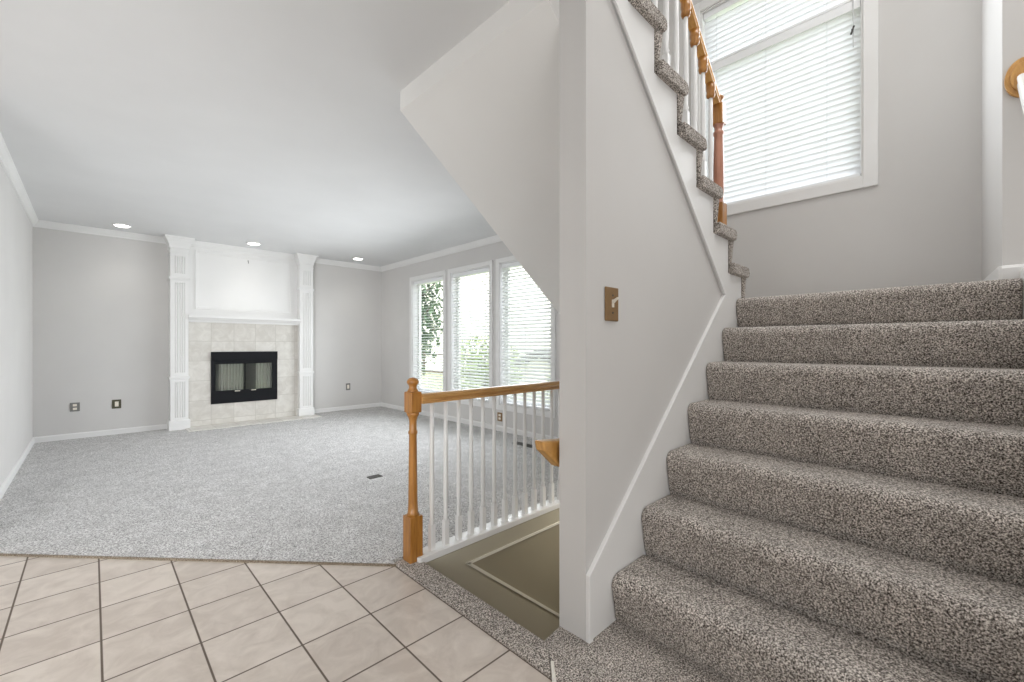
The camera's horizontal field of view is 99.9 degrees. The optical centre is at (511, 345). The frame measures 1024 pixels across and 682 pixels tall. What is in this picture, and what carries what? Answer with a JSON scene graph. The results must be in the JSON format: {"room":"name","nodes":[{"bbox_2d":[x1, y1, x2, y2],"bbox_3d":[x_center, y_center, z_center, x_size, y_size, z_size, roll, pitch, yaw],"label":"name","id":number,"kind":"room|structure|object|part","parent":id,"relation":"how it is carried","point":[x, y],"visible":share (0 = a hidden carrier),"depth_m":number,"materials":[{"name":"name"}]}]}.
{"room":"entrance hall","nodes":[
{"label":"entrance hall","id":0,"kind":"room"},
{"bbox_2d":[0,162,32,486],"bbox_3d":[-4.172,-0.155,3.509,0.120,2.490,3.750,0,0,-44],"label":"wall","id":1,"kind":"structure","parent":0,"point":[16,229],"depth_m":3.67,"materials":[{"name":"paint"}]},
{"bbox_2d":[0,437,33,499],"bbox_3d":[-4.072,1.055,3.502,0.014,0.070,3.600,0,0,-44],"label":"baseboard","id":2,"kind":"structure","parent":1,"relation":"attached to","point":[11,475],"depth_m":3.60,"materials":[{"name":"paint"}]},
{"bbox_2d":[0,132,37,226],"bbox_3d":[-4.061,-1.361,3.513,0.044,0.078,3.600,0,0,-44],"label":"trim","id":3,"kind":"structure","parent":1,"relation":"attached to","point":[6,160],"depth_m":3.53,"materials":[{"name":"paint"}]},
{"bbox_2d":[33,227,381,436],"bbox_3d":[-3.834,-0.155,6.353,4.336,2.490,0.150,0,0,-44],"label":"wall","id":4,"kind":"structure","parent":0,"point":[101,303],"depth_m":5.31,"materials":[{"name":"paint"}]},
{"bbox_2d":[70,402,79,411],"bbox_3d":[-5.095,0.717,5.011,0.082,0.102,0.010,0,0,-44],"label":"wall outlet","id":5,"kind":"object","parent":4,"relation":"attached to","point":[73,406],"visible":1,"depth_m":5.01,"materials":[{"name":"beige plastic"}]},
{"bbox_2d":[34,220,165,243],"bbox_3d":[-4.891,-1.361,5.187,1.195,0.078,0.044,0,0,-44],"label":"trim","id":6,"kind":"structure","parent":4,"relation":"attached to","point":[40,223],"depth_m":5.13,"materials":[{"name":"paint"}]},
{"bbox_2d":[34,424,166,442],"bbox_3d":[-4.908,1.055,5.191,1.175,0.070,0.014,0,0,-44],"label":"baseboard","id":7,"kind":"structure","parent":4,"relation":"attached to","point":[39,439],"depth_m":5.14,"materials":[{"name":"paint"}]},
{"bbox_2d":[112,399,120,408],"bbox_3d":[-4.838,0.716,5.261,0.084,0.108,0.010,0,0,-44],"label":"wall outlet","id":8,"kind":"object","parent":4,"relation":"attached to","point":[115,403],"visible":1,"depth_m":5.26,"materials":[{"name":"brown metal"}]},
{"bbox_2d":[314,258,380,271],"bbox_3d":[-2.767,-1.361,7.260,1.241,0.078,0.044,0,0,-44],"label":"trim","id":9,"kind":"structure","parent":4,"relation":"attached to","point":[318,260],"depth_m":7.24,"materials":[{"name":"paint"}]},
{"bbox_2d":[315,402,381,412],"bbox_3d":[-2.770,1.055,7.278,1.221,0.070,0.014,0,0,-44],"label":"baseboard","id":10,"kind":"structure","parent":4,"relation":"attached to","point":[350,407],"depth_m":7.26,"materials":[{"name":"paint"}]},
{"bbox_2d":[0,0,509,266],"bbox_3d":[-1.117,-1.540,2.333,6.061,0.280,9.700,0,0,-44],"label":"ceiling","id":11,"kind":"structure","parent":0,"point":[278,125],"depth_m":2.67,"materials":[{"name":"paint"}]},
{"bbox_2d":[112,223,131,227],"bbox_3d":[-4.545,-1.395,5.011,0.176,0.010,0.176,0,0,-44],"label":"recessed light","id":12,"kind":"object","parent":11,"relation":"in","point":[113,224],"visible":1,"depth_m":4.99,"materials":[{"name":"paint"}]},
{"bbox_2d":[246,242,260,244],"bbox_3d":[-3.546,-1.395,5.901,0.176,0.010,0.176,0,0,-44],"label":"recessed light","id":13,"kind":"object","parent":11,"relation":"in","point":[249,243],"visible":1,"depth_m":5.86,"materials":[{"name":"paint"}]},
{"bbox_2d":[0,556,551,681],"bbox_3d":[-0.186,1.150,0.727,5.150,0.120,6.100,0,0,-44],"label":"floor tile","id":14,"kind":"structure","parent":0,"point":[62,619],"depth_m":1.66,"materials":[{"name":"beige tile"}]},
{"bbox_2d":[0,553,395,566],"bbox_3d":[-1.710,1.087,2.186,2.291,0.014,0.018,0,0,3],"label":"trim","id":15,"kind":"structure","parent":14,"relation":"on","point":[1,554],"depth_m":2.17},
{"bbox_2d":[550,661,555,681],"bbox_3d":[0.136,1.081,1.378,0.012,0.019,0.168,0,0,1],"label":"trim","id":16,"kind":"structure","parent":14,"relation":"on","point":[552,666],"depth_m":1.42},
{"bbox_2d":[0,406,731,681],"bbox_3d":[-1.260,1.143,3.607,4.186,0.134,7.377,0,0,-44],"label":"floor","id":17,"kind":"structure","parent":0,"point":[301,489],"depth_m":2.99,"materials":[{"name":"carpet"}]},
{"bbox_2d":[163,234,321,431],"bbox_3d":[-3.833,-0.155,6.200,1.874,2.490,0.830,0,0,-44],"label":"fireplace","id":18,"kind":"object","parent":17,"relation":"on","point":[231,318],"visible":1,"depth_m":6.08,"materials":[{"name":"wood"}]},
{"bbox_2d":[219,364,242,390],"bbox_3d":[-3.964,0.432,6.068,0.293,0.463,0.037,0,0,-44],"label":"curtain","id":19,"kind":"object","parent":18,"relation":"hanging from","point":[230,375],"depth_m":6.06,"materials":[{"name":"fabric"}]},
{"bbox_3d":[-3.815,0.443,6.142,0.710,0.384,0.014,0,0,-44],"label":"door frame","id":20,"kind":"part","parent":18,"relation":"part of","materials":[{"name":"black metal"}]},
{"bbox_3d":[-3.806,-1.361,6.168,1.372,0.078,0.044,0,0,-44],"label":"overmantel crown","id":21,"kind":"part","parent":18,"relation":"part of","materials":[{"name":"paint"}]},
{"bbox_3d":[-3.812,-0.886,6.180,1.205,0.792,0.021,0,0,-44],"label":"panel molding","id":22,"kind":"part","parent":18,"relation":"part of","materials":[{"name":"paint"}]},
{"bbox_2d":[188,314,301,324],"bbox_3d":[-3.775,-0.358,6.135,1.386,0.097,0.244,0,0,-44],"label":"mantel shelf","id":23,"kind":"object","parent":18,"relation":"attached to","point":[193,319],"depth_m":6.05,"materials":[{"name":"paint"}]},
{"bbox_2d":[256,363,270,388],"bbox_3d":[-3.670,0.432,6.354,0.205,0.463,0.038,0,0,-44],"label":"curtain","id":24,"kind":"object","parent":18,"relation":"hanging from","point":[263,370],"depth_m":6.35,"materials":[{"name":"fabric"}]},
{"bbox_2d":[367,474,382,478],"bbox_3d":[-1.136,1.084,3.555,0.110,0.006,0.075,0,0,-44],"label":"floor vent","id":25,"kind":"object","parent":17,"relation":"in","point":[376,475],"visible":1,"depth_m":3.55,"materials":[{"name":"metal"}]},
{"bbox_2d":[403,377,558,563],"bbox_3d":[0.083,0.625,2.723,1.678,0.929,0.097,0,0,-44],"label":"balustrade","id":26,"kind":"object","parent":17,"relation":"on","point":[413,550],"visible":0.8,"depth_m":2.40,"materials":[{"name":"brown wood"}]},
{"bbox_3d":[-0.500,0.661,2.171,0.072,0.858,0.072,0,0,-44],"label":"newel post","id":27,"kind":"part","parent":26,"relation":"part of","materials":[{"name":"brown wood"}]},
{"bbox_3d":[0.097,1.073,2.733,1.643,0.034,0.093,0,0,-44],"label":"rail","id":28,"kind":"part","parent":26,"relation":"part of","materials":[{"name":"paint"}]},
{"bbox_3d":[0.111,0.269,2.742,1.612,0.050,0.058,0,0,-44],"label":"handrail","id":29,"kind":"part","parent":26,"relation":"part of","materials":[{"name":"brown wood"}]},
{"bbox_2d":[512,442,531,447],"bbox_3d":[0.135,1.084,4.701,0.100,0.006,0.300,0,0,-44],"label":"floor vent","id":30,"kind":"object","parent":17,"relation":"in","point":[518,443],"visible":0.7,"depth_m":4.70,"materials":[{"name":"metal"}]},
{"bbox_2d":[586,268,1023,681],"bbox_3d":[1.138,0.390,2.407,2.427,1.440,2.330,0,0,-44],"label":"staircase","id":31,"kind":"structure","parent":17,"relation":"on","point":[829,487],"depth_m":1.59,"materials":[{"name":"carpet"}]},
{"bbox_3d":[0.752,0.400,2.022,1.336,1.381,0.018,0,0,-44],"label":"cap molding","id":32,"kind":"part","parent":31,"relation":"part of","materials":[{"name":"paint"}]},
{"bbox_2d":[610,0,749,297],"bbox_3d":[0.479,-0.996,2.552,1.679,1.429,1.202,0,0,-44],"label":"staircase","id":33,"kind":"structure","parent":31,"relation":"on","point":[642,24],"depth_m":2.06,"materials":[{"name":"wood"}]},
{"bbox_2d":[652,0,726,224],"bbox_3d":[0.805,-1.608,2.162,1.301,1.853,0.072,0,0,-44],"label":"balustrade","id":34,"kind":"object","parent":33,"relation":"on","point":[717,108],"visible":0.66,"depth_m":2.41,"materials":[{"name":"brown wood"}]},
{"bbox_3d":[0.787,-1.987,2.144,1.248,1.096,0.046,0,0,-44],"label":"handrail","id":35,"kind":"part","parent":34,"relation":"part of","materials":[{"name":"brown wood"}]},
{"bbox_3d":[1.244,-0.768,2.591,0.072,0.170,0.072,0,0,-44],"label":"newel post","id":36,"kind":"part","parent":34,"relation":"part of","materials":[{"name":"brown wood"}]},
{"bbox_2d":[1004,57,1023,113],"bbox_3d":[1.678,-0.091,1.327,1.645,2.363,0.120,0,0,-44],"label":"stair railing","id":37,"kind":"object","parent":31,"relation":"attached to","point":[1014,77],"visible":1,"depth_m":1.91,"materials":[{"name":"brown wood"}]},
{"bbox_3d":[1.685,-0.487,1.337,1.606,1.408,0.045,0,0,-44],"label":"handrail","id":38,"kind":"part","parent":37,"relation":"part of","materials":[{"name":"paint"}]},
{"bbox_2d":[400,0,558,312],"bbox_3d":[0.326,-0.765,2.539,1.587,1.371,1.071,0,0,-44],"label":"sloped stair underside","id":39,"kind":"structure","parent":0,"point":[487,109],"depth_m":2.20,"materials":[{"name":"paint"}]},
{"bbox_2d":[421,267,550,374],"bbox_3d":[-2.082,-3.460,32.201,8.800,10.300,31.800,0,0,-44],"label":"sky","id":40,"kind":"structure","parent":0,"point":[483,276],"depth_m":26.18,"materials":[{"name":"beige"}]},
{"bbox_2d":[472,524,558,612],"bbox_3d":[0.431,2.141,3.064,2.524,1.898,0.080,0,0,-44],"label":"floor","id":41,"kind":"structure","parent":0,"point":[530,565],"depth_m":2.72,"materials":[{"name":"paint"}]},
{"bbox_2d":[426,508,558,640],"bbox_3d":[0.180,1.971,2.813,1.813,1.760,0.090,0,0,-44],"label":"stairwell wall","id":42,"kind":"structure","parent":41,"relation":"attached to","point":[541,622],"depth_m":2.52,"materials":[{"name":"paint"}]},
{"bbox_2d":[466,522,558,616],"bbox_3d":[0.303,1.765,2.871,1.556,1.174,0.016,0,0,-44],"label":"trim","id":43,"kind":"structure","parent":41,"relation":"attached to","point":[469,563],"depth_m":2.56,"materials":[{"name":"paint"}]},
{"bbox_2d":[559,0,721,640],"bbox_3d":[0.808,-0.360,2.176,1.630,2.900,0.123,0,0,-44],"label":"wall","id":44,"kind":"structure","parent":0,"point":[627,224],"depth_m":1.66,"materials":[{"name":"paint"}]},
{"bbox_2d":[535,438,558,466],"bbox_3d":[0.532,0.852,2.044,1.183,0.978,0.074,0,0,-44],"label":"handrail","id":45,"kind":"object","parent":44,"relation":"attached to","point":[549,448],"visible":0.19,"depth_m":1.66,"materials":[{"name":"brown wood"}]},
{"bbox_2d":[605,286,618,320],"bbox_3d":[0.396,-0.161,1.664,0.087,0.131,0.032,0,0,-44],"label":"light switch","id":46,"kind":"object","parent":44,"relation":"attached to","point":[611,294],"visible":1,"depth_m":1.66,"materials":[{"name":"brown metal"}]},
{"bbox_2d":[382,0,981,436],"bbox_3d":[0.265,-1.325,5.149,0.150,5.070,7.300,0,0,-44],"label":"wall","id":47,"kind":"structure","parent":0,"point":[921,224],"depth_m":2.79,"materials":[{"name":"paint"}]},
{"bbox_2d":[410,270,445,392],"bbox_3d":[-1.266,-0.145,6.701,0.163,1.920,0.990,0,0,-44],"label":"window","id":48,"kind":"structure","parent":47,"relation":"in","point":[413,295],"depth_m":6.96,"materials":[{"name":"paint"}]},
{"bbox_2d":[414,276,442,392],"bbox_3d":[-1.279,-0.146,6.688,0.053,1.770,0.838,0,0,-44],"label":"window blind","id":49,"kind":"object","parent":48,"relation":"attached to","point":[436,279],"visible":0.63,"depth_m":6.69,"materials":[{"name":"white plastic"}]},
{"bbox_3d":[-1.229,-0.145,6.737,0.040,1.776,0.846,0,0,-44],"label":"sash","id":50,"kind":"part","parent":48,"relation":"part of","materials":[{"name":"glass"}]},
{"bbox_2d":[381,235,501,271],"bbox_3d":[-0.599,-1.361,5.896,0.044,0.078,5.025,0,0,-44],"label":"trim","id":51,"kind":"structure","parent":47,"relation":"attached to","point":[493,239],"depth_m":6.27,"materials":[{"name":"paint"}]},
{"bbox_2d":[381,403,557,439],"bbox_3d":[-0.588,1.055,5.906,0.014,0.070,5.025,0,0,-44],"label":"baseboard","id":52,"kind":"structure","parent":47,"relation":"attached to","point":[426,413],"depth_m":5.81,"materials":[{"name":"paint"}]},
{"bbox_2d":[448,260,492,407],"bbox_3d":[-0.540,-0.145,5.958,0.163,1.920,0.973,0,0,-44],"label":"window","id":53,"kind":"structure","parent":47,"relation":"in","point":[486,264],"depth_m":6.21,"materials":[{"name":"paint"}]},
{"bbox_2d":[453,267,488,401],"bbox_3d":[-0.554,-0.146,5.945,0.052,1.770,0.821,0,0,-44],"label":"window blind","id":54,"kind":"object","parent":53,"relation":"attached to","point":[483,270],"visible":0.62,"depth_m":5.93,"materials":[{"name":"white plastic"}]},
{"bbox_3d":[-0.771,-0.132,6.168,0.049,1.706,0.002,0,0,-44],"label":"ladder cord","id":55,"kind":"part","parent":54,"relation":"part of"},
{"bbox_3d":[-0.336,-0.132,5.722,0.049,1.706,0.002,0,0,-44],"label":"ladder cord","id":56,"kind":"part","parent":54,"relation":"part of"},
{"bbox_3d":[-0.503,-0.145,5.994,0.040,1.776,0.829,0,0,-44],"label":"sash","id":57,"kind":"part","parent":53,"relation":"part of","materials":[{"name":"glass"}]},
{"bbox_2d":[497,412,501,420],"bbox_3d":[-0.155,0.907,5.465,0.010,0.110,0.090,0,0,-44],"label":"wall outlet","id":58,"kind":"object","parent":47,"relation":"attached to","point":[499,415],"visible":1,"depth_m":5.47,"materials":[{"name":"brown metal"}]},
{"bbox_2d":[496,255,554,417],"bbox_3d":[0.190,-0.145,5.210,0.163,1.920,0.983,0,0,-44],"label":"window","id":59,"kind":"structure","parent":47,"relation":"in","point":[509,259],"depth_m":5.47,"materials":[{"name":"paint"}]},
{"bbox_2d":[502,261,550,409],"bbox_3d":[0.176,-0.146,5.197,0.052,1.770,0.831,0,0,-44],"label":"window blind","id":60,"kind":"object","parent":59,"relation":"attached to","point":[513,264],"visible":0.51,"depth_m":5.21,"materials":[{"name":"white plastic"}]},
{"bbox_3d":[0.176,0.729,5.197,0.048,0.020,0.825,0,0,-44],"label":"rail","id":61,"kind":"part","parent":60,"relation":"part of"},
{"bbox_3d":[0.226,-0.145,5.246,0.040,1.776,0.839,0,0,-44],"label":"sash","id":62,"kind":"part","parent":59,"relation":"part of","materials":[{"name":"glass"}]},
{"bbox_2d":[691,0,877,215],"bbox_3d":[2.031,-1.988,3.323,0.163,1.861,1.236,0,0,-44],"label":"window","id":63,"kind":"structure","parent":47,"relation":"in","point":[869,8],"depth_m":2.88,"materials":[{"name":"paint"}]},
{"bbox_2d":[704,0,853,64],"bbox_3d":[2.014,-2.433,3.307,0.062,0.786,1.048,0,0,-44],"label":"window blind","id":64,"kind":"object","parent":63,"relation":"attached to","point":[753,22],"visible":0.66,"depth_m":3.42,"materials":[{"name":"white plastic"}]},
{"bbox_2d":[705,0,860,204],"bbox_3d":[2.018,-1.758,3.310,0.052,1.214,1.048,0,0,-44],"label":"window blind","id":65,"kind":"object","parent":63,"relation":"attached to","point":[792,99],"visible":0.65,"depth_m":3.21,"materials":[{"name":"white plastic"}]},
{"bbox_3d":[2.018,-1.161,3.310,0.048,0.020,1.042,0,0,-44],"label":"rail","id":66,"kind":"part","parent":65,"relation":"part of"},
{"bbox_3d":[2.068,-1.988,3.359,0.040,1.681,1.056,0,0,-44],"label":"sash","id":67,"kind":"part","parent":63,"relation":"part of","materials":[{"name":"paint"}]},
{"bbox_2d":[982,0,1023,280],"bbox_3d":[3.263,-1.385,1.425,0.761,4.950,2.282,0,0,-44],"label":"wall","id":68,"kind":"structure","parent":0,"point":[1002,20],"depth_m":1.99,"materials":[{"name":"paint"}]},
{"bbox_2d":[983,266,1001,280],"bbox_3d":[2.470,-0.323,2.228,0.015,0.070,0.776,0,0,43],"label":"baseboard","id":69,"kind":"structure","parent":68,"relation":"attached to","point":[996,274],"depth_m":1.98,"materials":[{"name":"paint"}]},
{"bbox_2d":[1002,264,1023,278],"bbox_3d":[2.243,-0.327,1.915,0.014,0.070,0.079,0,0,-44],"label":"baseboard","id":70,"kind":"structure","parent":68,"relation":"attached to","point":[1008,271],"depth_m":1.92,"materials":[{"name":"paint"}]},
{"label":"outside","id":71,"kind":"structure","parent":0,"visible":0},
{"bbox_2d":[421,369,549,403],"bbox_3d":[0.737,1.790,34.253,41.100,0.200,72.000,0,0,-44],"label":"ground","id":72,"kind":"structure","parent":71,"point":[425,369],"depth_m":19.64,"materials":[{"name":"green plant"}]},
{"bbox_2d":[421,281,442,376],"bbox_3d":[-3.146,-0.898,14.099,2.031,5.176,2.082,0,0,-44],"label":"tree","id":73,"kind":"object","parent":72,"relation":"on","point":[426,307],"visible":0.21,"depth_m":14.02,"materials":[{"name":"green plant"}]},
{"bbox_2d":[421,352,470,374],"bbox_3d":[-4.347,1.050,24.471,0.160,1.320,8.100,0,0,-44],"label":"rail fence","id":74,"kind":"object","parent":72,"relation":"on","point":[423,352],"visible":0.11,"depth_m":24.66,"materials":[{"name":"wood"}]},
{"bbox_2d":[461,334,526,398],"bbox_3d":[-0.760,0.680,11.308,2.283,2.087,2.274,0,0,-44],"label":"bush","id":75,"kind":"object","parent":72,"relation":"on","point":[476,334],"visible":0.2,"depth_m":11.11,"materials":[{"name":"green plant"}]},
{"bbox_2d":[510,350,550,382],"bbox_3d":[2.010,0.930,16.912,3.300,1.520,3.200,0,0,-44],"label":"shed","id":76,"kind":"object","parent":72,"relation":"on","point":[534,350],"visible":0.05,"depth_m":16.16,"materials":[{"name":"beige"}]}
]}

